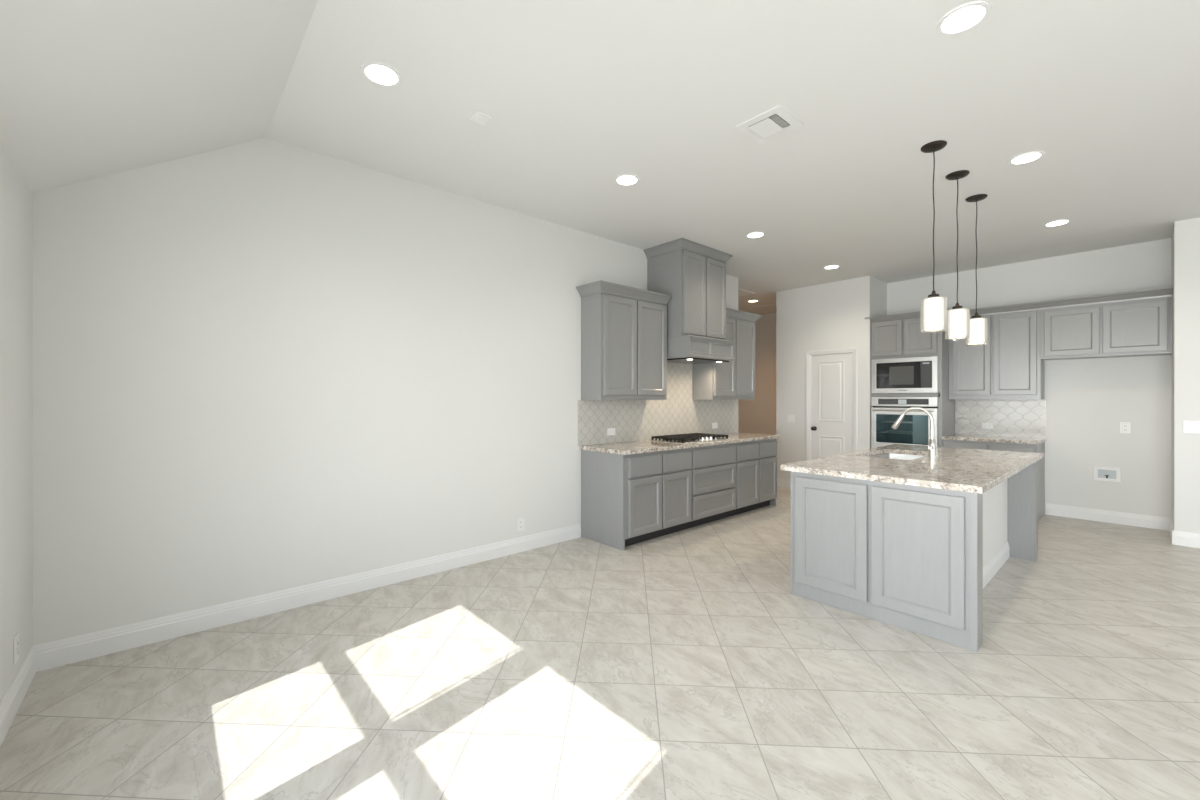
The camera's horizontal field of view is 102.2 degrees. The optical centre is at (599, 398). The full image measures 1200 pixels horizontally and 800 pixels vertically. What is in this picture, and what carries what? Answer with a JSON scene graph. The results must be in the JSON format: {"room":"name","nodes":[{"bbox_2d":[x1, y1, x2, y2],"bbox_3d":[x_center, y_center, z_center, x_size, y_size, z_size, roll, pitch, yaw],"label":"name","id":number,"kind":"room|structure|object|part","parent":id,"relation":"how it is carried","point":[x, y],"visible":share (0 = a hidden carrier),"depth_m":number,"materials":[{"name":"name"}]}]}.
{"room":"kitchen","nodes":[
{"label":"kitchen","id":0,"kind":"room"},
{"bbox_2d":[0,145,32,704],"bbox_3d":[-0.398,0.176,-0.428,0.140,2.430,7.860,0,0,-42],"label":"wall","id":1,"kind":"structure","parent":0,"point":[16,198],"depth_m":2.18,"materials":[{"name":"paint"}]},
{"bbox_2d":[14,633,18,664],"bbox_3d":[-2.630,1.129,2.184,0.008,0.118,0.075,0,0,-42],"label":"wall outlet","id":2,"kind":"object","parent":1,"relation":"attached to","point":[16,638],"visible":1,"depth_m":2.17,"materials":[{"name":"white plastic"}]},
{"bbox_2d":[0,647,35,746],"bbox_3d":[-1.757,1.325,1.210,0.015,0.132,3.334,0,0,-42],"label":"baseboard","id":3,"kind":"structure","parent":1,"relation":"attached to","point":[9,707],"depth_m":2.15,"materials":[{"name":"white paint"}]},
{"bbox_2d":[33,137,737,645],"bbox_3d":[-0.517,-0.143,4.654,6.451,3.069,0.120,0,0,-42],"label":"wall","id":4,"kind":"structure","parent":0,"point":[266,365],"depth_m":3.17,"materials":[{"name":"paint"}]},
{"bbox_2d":[32,524,580,671],"bbox_3d":[-1.535,1.325,3.654,3.600,0.132,0.015,0,0,-42],"label":"baseboard","id":5,"kind":"structure","parent":4,"relation":"attached to","point":[53,654],"depth_m":3.10,"materials":[{"name":"white paint"}]},
{"bbox_2d":[517,517,523,531],"bbox_3d":[-0.718,1.146,4.387,0.075,0.118,0.008,0,0,-42],"label":"wall outlet","id":6,"kind":"object","parent":4,"relation":"attached to","point":[520,521],"visible":1,"depth_m":4.38,"materials":[{"name":"white plastic"}]},
{"bbox_2d":[576,280,670,399],"bbox_3d":[0.265,-0.544,5.023,1.027,1.124,0.367,0,0,-42],"label":"upper cabinet","id":7,"kind":"object","parent":4,"relation":"attached to","point":[624,328],"visible":1,"depth_m":4.83,"materials":[{"name":"grey paint"}]},
{"bbox_3d":[0.204,-0.514,4.794,0.444,0.966,0.026,0,0,-42],"label":"door","id":8,"kind":"part","parent":7,"relation":"part of","materials":[{"name":"grey paint"}]},
{"bbox_3d":[0.265,-1.060,5.023,1.027,0.092,0.367,0,0,-42],"label":"crown molding","id":9,"kind":"part","parent":7,"relation":"part of","materials":[{"name":"grey paint"}]},
{"bbox_3d":[0.551,-0.514,5.103,0.450,0.966,0.026,0,0,-42],"label":"door","id":10,"kind":"part","parent":7,"relation":"part of","materials":[{"name":"grey paint"}]},
{"bbox_2d":[578,363,737,445],"bbox_3d":[0.853,0.004,5.788,2.873,0.946,0.010,0,0,-42],"label":"backsplash","id":11,"kind":"structure","parent":4,"relation":"attached to","point":[632,420],"depth_m":5.65,"materials":[{"name":"tile"}]},
{"bbox_2d":[607,428,614,434],"bbox_3d":[0.121,0.355,5.123,0.118,0.075,0.008,0,0,-42],"label":"wall outlet","id":12,"kind":"object","parent":11,"relation":"attached to","point":[610,431],"visible":1,"depth_m":5.12,"materials":[{"name":"white plastic"}]},
{"bbox_2d":[712,423,717,428],"bbox_3d":[1.510,0.361,6.363,0.118,0.075,0.008,0,0,-42],"label":"wall outlet","id":13,"kind":"object","parent":11,"relation":"attached to","point":[714,425],"visible":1,"depth_m":6.35,"materials":[{"name":"white plastic"}]},
{"bbox_2d":[644,238,735,363],"bbox_3d":[1.047,-1.043,5.548,0.930,1.264,0.625,0,0,-42],"label":"range hood","id":14,"kind":"object","parent":4,"relation":"attached to","point":[692,273],"visible":0.99,"depth_m":5.30,"materials":[{"name":"grey paint"}]},
{"bbox_2d":[647,249,724,339],"bbox_3d":[1.002,-1.131,5.598,0.805,0.946,0.491,0,0,-42],"label":"cabinet","id":15,"kind":"object","parent":14,"relation":"attached to","point":[694,279],"depth_m":5.32,"materials":[{"name":"grey paint"}]},
{"bbox_3d":[1.023,-1.631,5.575,0.930,0.088,0.554,0,0,-42],"label":"crown molding","id":16,"kind":"part","parent":14,"relation":"part of","materials":[{"name":"grey paint"}]},
{"bbox_3d":[1.032,-1.133,5.279,0.377,0.883,0.026,0,0,-42],"label":"door","id":17,"kind":"part","parent":14,"relation":"part of","materials":[{"name":"grey paint"}]},
{"bbox_3d":[1.079,-0.547,5.196,0.403,0.176,0.012,0,0,-42],"label":"mantel panel","id":18,"kind":"part","parent":14,"relation":"part of","materials":[{"name":"grey paint"}]},
{"bbox_3d":[1.325,-1.133,5.539,0.372,0.883,0.026,0,0,-42],"label":"door","id":19,"kind":"part","parent":14,"relation":"part of","materials":[{"name":"grey paint"}]},
{"bbox_3d":[1.380,-0.547,5.464,0.448,0.176,0.012,0,0,-42],"label":"mantel panel","id":20,"kind":"part","parent":14,"relation":"part of","materials":[{"name":"grey paint"}]},
{"bbox_2d":[692,308,761,399],"bbox_3d":[1.657,-0.544,6.266,1.017,1.124,0.367,0,0,-42],"label":"upper cabinet","id":21,"kind":"object","parent":4,"relation":"attached to","point":[731,380],"visible":0.71,"depth_m":6.11,"materials":[{"name":"grey paint"}]},
{"bbox_3d":[1.548,-0.514,5.994,0.440,0.966,0.026,0,0,-42],"label":"door","id":22,"kind":"part","parent":21,"relation":"part of","materials":[{"name":"grey paint"}]},
{"bbox_3d":[1.657,-1.060,6.266,1.017,0.092,0.367,0,0,-42],"label":"crown molding","id":23,"kind":"part","parent":21,"relation":"part of","materials":[{"name":"grey paint"}]},
{"bbox_3d":[1.892,-0.514,6.300,0.444,0.966,0.026,0,0,-42],"label":"door","id":24,"kind":"part","parent":21,"relation":"part of","materials":[{"name":"grey paint"}]},
{"bbox_2d":[0,0,1199,314],"bbox_3d":[2.432,-1.373,3.572,9.690,0.850,10.060,0,0,-42],"label":"ceiling","id":25,"kind":"structure","parent":0,"point":[579,96],"depth_m":2.64,"materials":[{"name":"paint"}]},
{"bbox_2d":[361,62,401,86],"bbox_3d":[-1.133,-1.675,2.512,0.196,0.006,0.196,0,0,-42],"label":"recessed light","id":26,"kind":"object","parent":25,"relation":"in","point":[378,73],"visible":1,"depth_m":2.50,"materials":[{"name":"white paint"}]},
{"bbox_2d":[469,110,491,125],"bbox_3d":[-0.713,-1.668,2.890,0.100,0.020,0.110,0,0,-42],"label":"ceiling sensor","id":27,"kind":"object","parent":25,"relation":"attached to","point":[479,117],"visible":1,"depth_m":2.88,"materials":[{"name":"white plastic"}]},
{"bbox_2d":[614,174,639,185],"bbox_3d":[0.207,-1.675,3.726,0.196,0.006,0.196,0,0,-42],"label":"recessed light","id":28,"kind":"object","parent":25,"relation":"in","point":[625,179],"visible":1,"depth_m":3.72,"materials":[{"name":"white plastic"}]},
{"bbox_2d":[746,232,764,237],"bbox_3d":[1.598,-1.675,4.979,0.196,0.006,0.196,0,0,-42],"label":"recessed light","id":29,"kind":"object","parent":25,"relation":"in","point":[752,234],"visible":1,"depth_m":4.97,"materials":[{"name":"white paint"}]},
{"bbox_2d":[736,105,803,142],"bbox_3d":[1.042,-1.670,2.975,0.290,0.016,0.290,0,0,-42],"label":"ceiling vent","id":30,"kind":"object","parent":25,"relation":"in","point":[776,121],"visible":1,"depth_m":2.96,"materials":[{"name":"white metal"}]},
{"bbox_2d":[823,265,839,268],"bbox_3d":[2.963,-1.675,6.198,0.196,0.006,0.196,0,0,-42],"label":"recessed light","id":31,"kind":"object","parent":25,"relation":"in","point":[829,266],"visible":1,"depth_m":6.20,"materials":[{"name":"white"}]},
{"bbox_2d":[921,140,946,329],"bbox_3d":[2.221,-1.062,3.223,0.148,1.233,0.148,0,0,-42],"label":"pendant light","id":32,"kind":"object","parent":25,"relation":"hanging from","point":[934,305],"visible":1,"depth_m":3.19,"materials":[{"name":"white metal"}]},
{"bbox_3d":[2.221,-0.559,3.223,0.112,0.200,0.112,0,0,-42],"label":"lamp shade","id":33,"kind":"part","parent":32,"relation":"part of","materials":[{"name":"white glass"}]},
{"bbox_3d":[2.221,-1.179,3.223,0.012,0.939,0.012,0,0,-42],"label":"cord","id":34,"kind":"part","parent":32,"relation":"part of","materials":[{"name":"black metal"}]},
{"bbox_2d":[945,170,969,337],"bbox_3d":[2.682,-1.062,3.635,0.148,1.233,0.148,0,0,-42],"label":"pendant light","id":35,"kind":"object","parent":25,"relation":"hanging from","point":[957,317],"visible":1,"depth_m":3.60,"materials":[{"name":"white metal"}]},
{"bbox_3d":[2.682,-1.179,3.635,0.012,0.939,0.012,0,0,-42],"label":"cord","id":36,"kind":"part","parent":35,"relation":"part of","materials":[{"name":"black metal"}]},
{"bbox_3d":[2.682,-0.559,3.635,0.112,0.200,0.112,0,0,-42],"label":"lamp shade","id":37,"kind":"part","parent":35,"relation":"part of","materials":[{"name":"white glass"}]},
{"bbox_2d":[936,1,990,35],"bbox_3d":[1.606,-1.675,2.144,0.196,0.006,0.196,0,0,-42],"label":"recessed light","id":38,"kind":"object","parent":25,"relation":"in","point":[965,17],"visible":1,"depth_m":2.13,"materials":[{"name":"white plastic"}]},
{"bbox_2d":[966,194,987,343],"bbox_3d":[3.149,-1.062,4.051,0.148,1.233,0.148,0,0,-42],"label":"pendant light","id":39,"kind":"object","parent":25,"relation":"hanging from","point":[976,324],"visible":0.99,"depth_m":4.02,"materials":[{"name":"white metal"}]},
{"bbox_3d":[3.149,-1.179,4.051,0.012,0.939,0.012,0,0,-42],"label":"cord","id":40,"kind":"part","parent":39,"relation":"part of","materials":[{"name":"black metal"}]},
{"bbox_3d":[3.149,-0.559,4.051,0.112,0.200,0.112,0,0,-42],"label":"lamp shade","id":41,"kind":"part","parent":39,"relation":"part of","materials":[{"name":"white glass"}]},
{"bbox_2d":[1008,151,1044,164],"bbox_3d":[2.977,-1.675,3.385,0.196,0.006,0.196,0,0,-42],"label":"recessed light","id":42,"kind":"object","parent":25,"relation":"in","point":[1028,157],"visible":1,"depth_m":3.38,"materials":[{"name":"white plastic"}]},
{"bbox_2d":[1043,219,1070,226],"bbox_3d":[4.380,-1.675,4.641,0.196,0.006,0.196,0,0,-42],"label":"recessed light","id":43,"kind":"object","parent":25,"relation":"in","point":[1063,221],"visible":1,"depth_m":4.64,"materials":[{"name":"white plastic"}]},
{"bbox_2d":[0,486,1199,799],"bbox_3d":[2.432,1.441,3.572,9.690,0.100,10.060,0,0,-42],"label":"floor","id":44,"kind":"structure","parent":0,"point":[686,664],"depth_m":2.28,"materials":[{"name":"tile"}]},
{"bbox_2d":[581,448,691,550],"bbox_3d":[0.386,0.953,4.951,0.989,0.876,0.634,0,0,-42],"label":"base cabinet","id":45,"kind":"object","parent":44,"relation":"on","point":[626,500],"visible":0.98,"depth_m":4.66,"materials":[{"name":"grey paint"}]},
{"bbox_3d":[0.017,0.953,4.639,0.022,0.876,0.608,0,0,-42],"label":"panel","id":46,"kind":"part","parent":45,"relation":"part of","materials":[{"name":"grey paint"}]},
{"bbox_3d":[0.432,0.642,4.585,0.446,0.180,0.026,0,0,-42],"label":"drawer","id":47,"kind":"part","parent":45,"relation":"part of","materials":[{"name":"grey paint"}]},
{"bbox_3d":[0.432,1.016,4.585,0.446,0.520,0.026,0,0,-42],"label":"door","id":48,"kind":"part","parent":45,"relation":"part of","materials":[{"name":"grey paint"}]},
{"bbox_3d":[0.779,0.642,4.895,0.444,0.180,0.026,0,0,-42],"label":"drawer","id":49,"kind":"part","parent":45,"relation":"part of","materials":[{"name":"grey paint"}]},
{"bbox_3d":[0.779,1.016,4.895,0.444,0.520,0.026,0,0,-42],"label":"door","id":50,"kind":"part","parent":45,"relation":"part of","materials":[{"name":"grey paint"}]},
{"bbox_2d":[579,433,779,454],"bbox_3d":[1.056,0.496,5.542,2.810,0.038,0.647,0,0,-42],"label":"countertop","id":51,"kind":"structure","parent":45,"relation":"on","point":[644,446],"depth_m":4.98,"materials":[{"name":"stone"}]},
{"bbox_2d":[650,433,729,443],"bbox_3d":[1.038,0.452,5.532,0.850,0.049,0.490,0,0,-42],"label":"gas cooktop","id":52,"kind":"object","parent":51,"relation":"in","point":[691,437],"visible":1,"depth_m":5.40,"materials":[{"name":"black metal"}]},
{"bbox_2d":[685,443,735,528],"bbox_3d":[1.063,0.953,5.555,0.825,0.876,0.634,0,0,-42],"label":"base cabinet","id":53,"kind":"object","parent":44,"relation":"on","point":[713,470],"visible":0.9,"depth_m":5.31,"materials":[{"name":"grey paint"}]},
{"bbox_3d":[1.264,0.645,5.327,0.786,0.186,0.026,0,0,-42],"label":"drawer","id":54,"kind":"part","parent":53,"relation":"part of","materials":[{"name":"grey paint"}]},
{"bbox_3d":[1.264,1.156,5.327,0.786,0.240,0.026,0,0,-42],"label":"drawer","id":55,"kind":"part","parent":53,"relation":"part of","materials":[{"name":"grey paint"}]},
{"bbox_3d":[1.264,0.885,5.327,0.786,0.262,0.026,0,0,-42],"label":"drawer","id":56,"kind":"part","parent":53,"relation":"part of","materials":[{"name":"grey paint"}]},
{"bbox_2d":[729,439,776,516],"bbox_3d":[1.724,0.953,6.145,0.947,0.876,0.634,0,0,-42],"label":"base cabinet","id":57,"kind":"object","parent":44,"relation":"on","point":[756,461],"visible":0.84,"depth_m":5.89,"materials":[{"name":"grey paint"}]},
{"bbox_3d":[1.766,0.642,5.775,0.464,0.180,0.026,0,0,-42],"label":"drawer","id":58,"kind":"part","parent":57,"relation":"part of","materials":[{"name":"grey paint"}]},
{"bbox_3d":[1.766,1.016,5.775,0.464,0.520,0.026,0,0,-42],"label":"door","id":59,"kind":"part","parent":57,"relation":"part of","materials":[{"name":"grey paint"}]},
{"bbox_3d":[2.110,0.642,6.082,0.418,0.180,0.026,0,0,-42],"label":"drawer","id":60,"kind":"part","parent":57,"relation":"part of","materials":[{"name":"grey paint"}]},
{"bbox_3d":[2.110,1.016,6.082,0.418,0.520,0.026,0,0,-42],"label":"door","id":61,"kind":"part","parent":57,"relation":"part of","materials":[{"name":"grey paint"}]},
{"bbox_3d":[2.062,1.341,6.464,0.019,0.100,0.608,0,0,-42],"label":"panel","id":62,"kind":"part","parent":57,"relation":"part of","materials":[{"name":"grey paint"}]},
{"bbox_2d":[865,308,954,446],"bbox_3d":[4.214,0.142,6.544,0.693,2.497,0.944,0,0,-42],"label":"tall cabinet","id":63,"kind":"object","parent":44,"relation":"on","point":[903,335],"visible":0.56,"depth_m":6.29,"materials":[{"name":"grey paint"}]},
{"bbox_3d":[3.852,-0.797,6.509,0.026,0.460,0.362,0,0,-42],"label":"door","id":64,"kind":"part","parent":63,"relation":"part of","materials":[{"name":"grey paint"}]},
{"bbox_2d":[871,397,937,447],"bbox_3d":[4.152,0.339,6.513,0.572,0.705,0.765,0,0,-42],"label":"wall oven","id":65,"kind":"object","parent":63,"relation":"in","point":[914,429],"visible":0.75,"depth_m":6.49,"materials":[{"name":"silver metal"}]},
{"bbox_3d":[3.954,0.163,6.338,0.044,0.020,0.700,0,0,-42],"label":"handle","id":66,"kind":"part","parent":65,"relation":"part of","materials":[{"name":"silver metal"}]},
{"bbox_3d":[3.984,0.047,6.363,0.022,0.122,0.765,0,0,-42],"label":"control panel","id":67,"kind":"part","parent":65,"relation":"part of","materials":[{"name":"silver metal"}]},
{"bbox_2d":[872,356,937,392],"bbox_3d":[4.153,-0.297,6.514,0.471,0.460,0.765,0,0,-42],"label":"microwave","id":68,"kind":"object","parent":63,"relation":"in","point":[914,374],"visible":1,"depth_m":6.33,"materials":[{"name":"silver metal"}]},
{"bbox_3d":[3.952,-0.302,6.421,0.034,0.340,0.516,0,0,-42],"label":"door","id":69,"kind":"part","parent":68,"relation":"part of","materials":[{"name":"black glass"}]},
{"bbox_3d":[4.168,-0.302,6.179,0.033,0.340,0.125,0,0,-42],"label":"control panel","id":70,"kind":"part","parent":68,"relation":"part of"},
{"bbox_3d":[4.214,-1.063,6.544,0.693,0.085,0.944,0,0,-42],"label":"crown molding","id":71,"kind":"part","parent":63,"relation":"part of","materials":[{"name":"grey paint"}]},
{"bbox_3d":[4.111,-0.797,6.218,0.026,0.460,0.364,0,0,-42],"label":"door","id":72,"kind":"part","parent":63,"relation":"part of","materials":[{"name":"grey paint"}]},
{"bbox_2d":[791,453,1037,651],"bbox_3d":[2.568,0.953,3.810,2.350,0.876,1.063,0,0,-42],"label":"kitchen island","id":73,"kind":"object","parent":44,"relation":"on","point":[916,559],"visible":0.74,"depth_m":3.02,"materials":[{"name":"grey paint"}]},
{"bbox_3d":[1.361,0.953,3.434,0.005,0.876,0.016,0,0,-42],"label":"corner trim","id":74,"kind":"part","parent":73,"relation":"part of","materials":[{"name":"grey paint"}]},
{"bbox_3d":[1.530,0.917,3.228,0.026,0.737,0.468,0,0,-42],"label":"door","id":75,"kind":"part","parent":73,"relation":"part of","materials":[{"name":"grey paint"}]},
{"bbox_3d":[1.764,0.953,3.094,0.146,0.876,1.060,0,0,-42],"label":"panel","id":76,"kind":"part","parent":73,"relation":"part of","materials":[{"name":"grey paint"}]},
{"bbox_2d":[781,444,1042,493],"bbox_3d":[2.567,0.496,3.831,2.393,0.038,1.150,0,0,-42],"label":"island countertop","id":77,"kind":"structure","parent":73,"relation":"on","point":[957,469],"depth_m":3.38,"materials":[{"name":"stone"}]},
{"bbox_2d":[869,453,923,459],"bbox_3d":[2.538,0.609,4.140,0.819,0.188,0.439,0,0,-42],"label":"sink","id":78,"kind":"object","parent":77,"relation":"in","point":[891,455],"visible":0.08,"depth_m":4.45,"materials":[{"name":"ceramic"}]},
{"bbox_2d":[892,407,936,459],"bbox_3d":[2.495,0.273,3.866,0.115,0.409,0.315,0,0,-42],"label":"faucet","id":79,"kind":"object","parent":77,"relation":"on","point":[932,443],"visible":1,"depth_m":3.79,"materials":[{"name":"silver metal"}]},
{"bbox_3d":[2.532,0.200,3.865,0.027,0.263,0.230,0,0,-42],"label":"spout","id":80,"kind":"part","parent":79,"relation":"part of","materials":[{"name":"silver metal"}]},
{"bbox_3d":[1.860,0.917,2.858,0.026,0.737,0.476,0,0,-42],"label":"door","id":81,"kind":"part","parent":73,"relation":"part of","materials":[{"name":"grey paint"}]},
{"bbox_3d":[2.051,0.953,2.661,0.005,0.876,0.036,0,0,-42],"label":"corner trim","id":82,"kind":"part","parent":73,"relation":"part of","materials":[{"name":"grey paint"}]},
{"bbox_3d":[2.817,1.325,3.563,2.047,0.132,0.015,0,0,-42],"label":"baseboard","id":83,"kind":"part","parent":73,"relation":"part of","materials":[{"name":"white paint"}]},
{"bbox_3d":[3.416,0.953,4.527,0.130,0.876,0.997,0,0,-42],"label":"panel","id":84,"kind":"part","parent":73,"relation":"part of","materials":[{"name":"grey paint"}]},
{"bbox_2d":[943,439,1044,521],"bbox_3d":[4.801,0.953,5.927,0.638,0.876,0.886,0,0,-42],"label":"base cabinet","id":85,"kind":"object","parent":44,"relation":"on","point":[1035,448],"visible":0.19,"depth_m":5.66,"materials":[{"name":"grey paint"}]},
{"bbox_3d":[4.433,0.640,5.881,0.026,0.174,0.410,0,0,-42],"label":"drawer","id":86,"kind":"part","parent":85,"relation":"part of","materials":[{"name":"grey paint"}]},
{"bbox_2d":[942,434,1045,443],"bbox_3d":[4.801,0.496,5.920,0.648,0.038,0.896,0,0,-42],"label":"countertop","id":87,"kind":"structure","parent":85,"relation":"on","point":[965,437],"depth_m":5.76,"materials":[{"name":"stone"}]},
{"bbox_3d":[4.717,0.640,5.562,0.026,0.174,0.395,0,0,-42],"label":"drawer","id":88,"kind":"part","parent":85,"relation":"part of","materials":[{"name":"grey paint"}]},
{"bbox_3d":[5.122,1.341,5.632,0.552,0.100,0.018,0,0,-42],"label":"panel","id":89,"kind":"part","parent":85,"relation":"part of","materials":[{"name":"grey paint"}]},
{"bbox_2d":[738,313,775,434],"bbox_3d":[2.701,-0.143,8.129,3.219,3.069,3.620,0,0,-42],"label":"wall","id":90,"kind":"structure","parent":0,"point":[757,415],"depth_m":9.72,"materials":[{"name":"paint"}]},
{"bbox_2d":[738,289,775,309],"bbox_3d":[2.290,-1.671,8.432,1.570,0.014,1.780,0,0,-42],"label":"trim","id":91,"kind":"structure","parent":90,"relation":"attached to","point":[742,290],"depth_m":7.93,"materials":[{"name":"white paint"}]},
{"bbox_2d":[777,478,790,487],"bbox_3d":[2.938,1.325,7.476,0.015,0.132,0.470,0,0,-42],"label":"baseboard","id":92,"kind":"structure","parent":90,"relation":"attached to","point":[786,483],"depth_m":7.55,"materials":[{"name":"white paint"}]},
{"bbox_2d":[776,276,886,479],"bbox_3d":[3.891,-0.143,7.726,1.740,3.069,1.365,0,0,-42],"label":"wall","id":93,"kind":"structure","parent":0,"point":[827,316],"depth_m":7.23,"materials":[{"name":"paint"}]},
{"bbox_2d":[787,415,794,422],"bbox_3d":[2.947,0.316,7.471,0.008,0.118,0.118,0,0,-42],"label":"light switch","id":94,"kind":"object","parent":93,"relation":"attached to","point":[790,418],"visible":1,"depth_m":7.46,"materials":[{"name":"white plastic"}]},
{"bbox_2d":[806,348,857,459],"bbox_3d":[3.368,0.344,7.040,0.182,2.094,0.726,0,0,-42],"label":"door","id":95,"kind":"structure","parent":93,"relation":"in","point":[834,376],"depth_m":7.01,"materials":[{"name":"white paint"}]},
{"bbox_3d":[3.356,0.861,7.030,0.015,0.620,0.362,0,0,-42],"label":"panel","id":96,"kind":"part","parent":95,"relation":"part of","materials":[{"name":"white paint"}]},
{"bbox_3d":[3.356,-0.099,7.030,0.015,0.880,0.362,0,0,-42],"label":"panel","id":97,"kind":"part","parent":95,"relation":"part of","materials":[{"name":"white paint"}]},
{"bbox_2d":[887,238,1170,517],"bbox_3d":[5.138,-0.143,6.120,0.120,3.069,2.692,0,0,-42],"label":"wall","id":98,"kind":"structure","parent":0,"point":[1087,400],"depth_m":5.50,"materials":[{"name":"paint"}]},
{"bbox_2d":[949,302,1043,399],"bbox_3d":[4.891,-0.544,6.008,0.396,1.123,0.884,0,0,-42],"label":"upper cabinet","id":99,"kind":"object","parent":98,"relation":"attached to","point":[1009,365],"visible":0.76,"depth_m":5.84,"materials":[{"name":"grey paint"}]},
{"bbox_3d":[4.649,-0.525,6.062,0.026,0.972,0.379,0,0,-42],"label":"door","id":100,"kind":"part","parent":99,"relation":"part of","materials":[{"name":"grey paint"}]},
{"bbox_3d":[4.891,-1.063,6.008,0.396,0.085,0.884,0,0,-42],"label":"crown molding","id":101,"kind":"part","parent":99,"relation":"part of","materials":[{"name":"grey paint"}]},
{"bbox_3d":[4.924,-0.525,5.754,0.026,0.972,0.396,0,0,-42],"label":"door","id":102,"kind":"part","parent":99,"relation":"part of","materials":[{"name":"grey paint"}]},
{"bbox_2d":[955,399,1045,437],"bbox_3d":[5.040,0.247,6.132,0.010,0.459,0.898,0,0,-42],"label":"backsplash","id":103,"kind":"structure","parent":98,"relation":"attached to","point":[1016,418],"depth_m":6.10,"materials":[{"name":"tile"}]},
{"bbox_2d":[982,423,992,428],"bbox_3d":[4.964,0.355,6.204,0.008,0.075,0.118,0,0,-42],"label":"wall outlet","id":104,"kind":"object","parent":103,"relation":"attached to","point":[984,425],"visible":1,"depth_m":6.20,"materials":[{"name":"white plastic"}]},
{"bbox_2d":[1040,287,1172,359],"bbox_3d":[5.508,-0.778,5.306,0.411,0.655,0.982,0,0,-42],"label":"upper cabinet","id":105,"kind":"object","parent":98,"relation":"attached to","point":[1140,322],"visible":1,"depth_m":5.16,"materials":[{"name":"grey paint"}]},
{"bbox_3d":[5.236,-0.731,5.382,0.026,0.508,0.442,0,0,-42],"label":"door","id":106,"kind":"part","parent":105,"relation":"part of","materials":[{"name":"grey paint"}]},
{"bbox_3d":[5.508,-1.063,5.306,0.411,0.085,0.982,0,0,-42],"label":"crown molding","id":107,"kind":"part","parent":105,"relation":"part of","materials":[{"name":"grey paint"}]},
{"bbox_3d":[5.549,-0.731,5.031,0.026,0.508,0.454,0,0,-42],"label":"door","id":108,"kind":"part","parent":105,"relation":"part of","materials":[{"name":"grey paint"}]},
{"bbox_2d":[1094,466,1120,482],"bbox_3d":[5.671,0.851,5.417,0.022,0.164,0.209,0,0,-42],"label":"box","id":109,"kind":"object","parent":98,"relation":"attached to","point":[1108,474],"visible":1,"depth_m":5.41,"materials":[{"name":"white plastic"}]},
{"bbox_3d":[5.677,0.851,5.423,0.004,0.096,0.141,0,0,-42],"label":"plate","id":110,"kind":"part","parent":109,"relation":"part of","materials":[{"name":"white plastic"}]},
{"bbox_2d":[1046,503,1170,530],"bbox_3d":[5.660,1.325,5.434,0.015,0.132,0.972,0,0,-42],"label":"baseboard","id":111,"kind":"structure","parent":98,"relation":"attached to","point":[1154,522],"depth_m":5.40,"materials":[{"name":"white paint"}]},
{"bbox_2d":[1120,422,1130,433],"bbox_3d":[5.769,0.328,5.317,0.008,0.120,0.078,0,0,-42],"label":"wall outlet","id":112,"kind":"object","parent":98,"relation":"attached to","point":[1124,427],"visible":1,"depth_m":5.32,"materials":[{"name":"white plastic"}]},
{"bbox_2d":[1171,217,1199,533],"bbox_3d":[6.984,-0.143,3.523,0.825,3.069,3.643,0,0,-42],"label":"wall","id":113,"kind":"structure","parent":0,"point":[1185,240],"depth_m":4.56,"materials":[{"name":"paint"}]},
{"bbox_2d":[1169,519,1173,541],"bbox_3d":[5.710,1.325,4.837,0.704,0.132,0.015,0,0,-42],"label":"baseboard","id":114,"kind":"structure","parent":113,"relation":"attached to","point":[1171,527],"depth_m":4.85,"materials":[{"name":"white paint"}]},
{"bbox_2d":[1172,530,1199,547],"bbox_3d":[6.666,1.325,3.248,0.015,0.132,3.658,0,0,-42],"label":"baseboard","id":115,"kind":"structure","parent":113,"relation":"attached to","point":[1188,539],"depth_m":4.54,"materials":[{"name":"white paint"}]},
{"bbox_2d":[1183,421,1199,433],"bbox_3d":[5.529,0.273,4.527,0.008,0.113,0.095,0,0,-42],"label":"light switch","id":116,"kind":"object","parent":113,"relation":"attached to","point":[1188,426],"visible":1,"depth_m":4.52,"materials":[{"name":"white plastic"}]}
]}

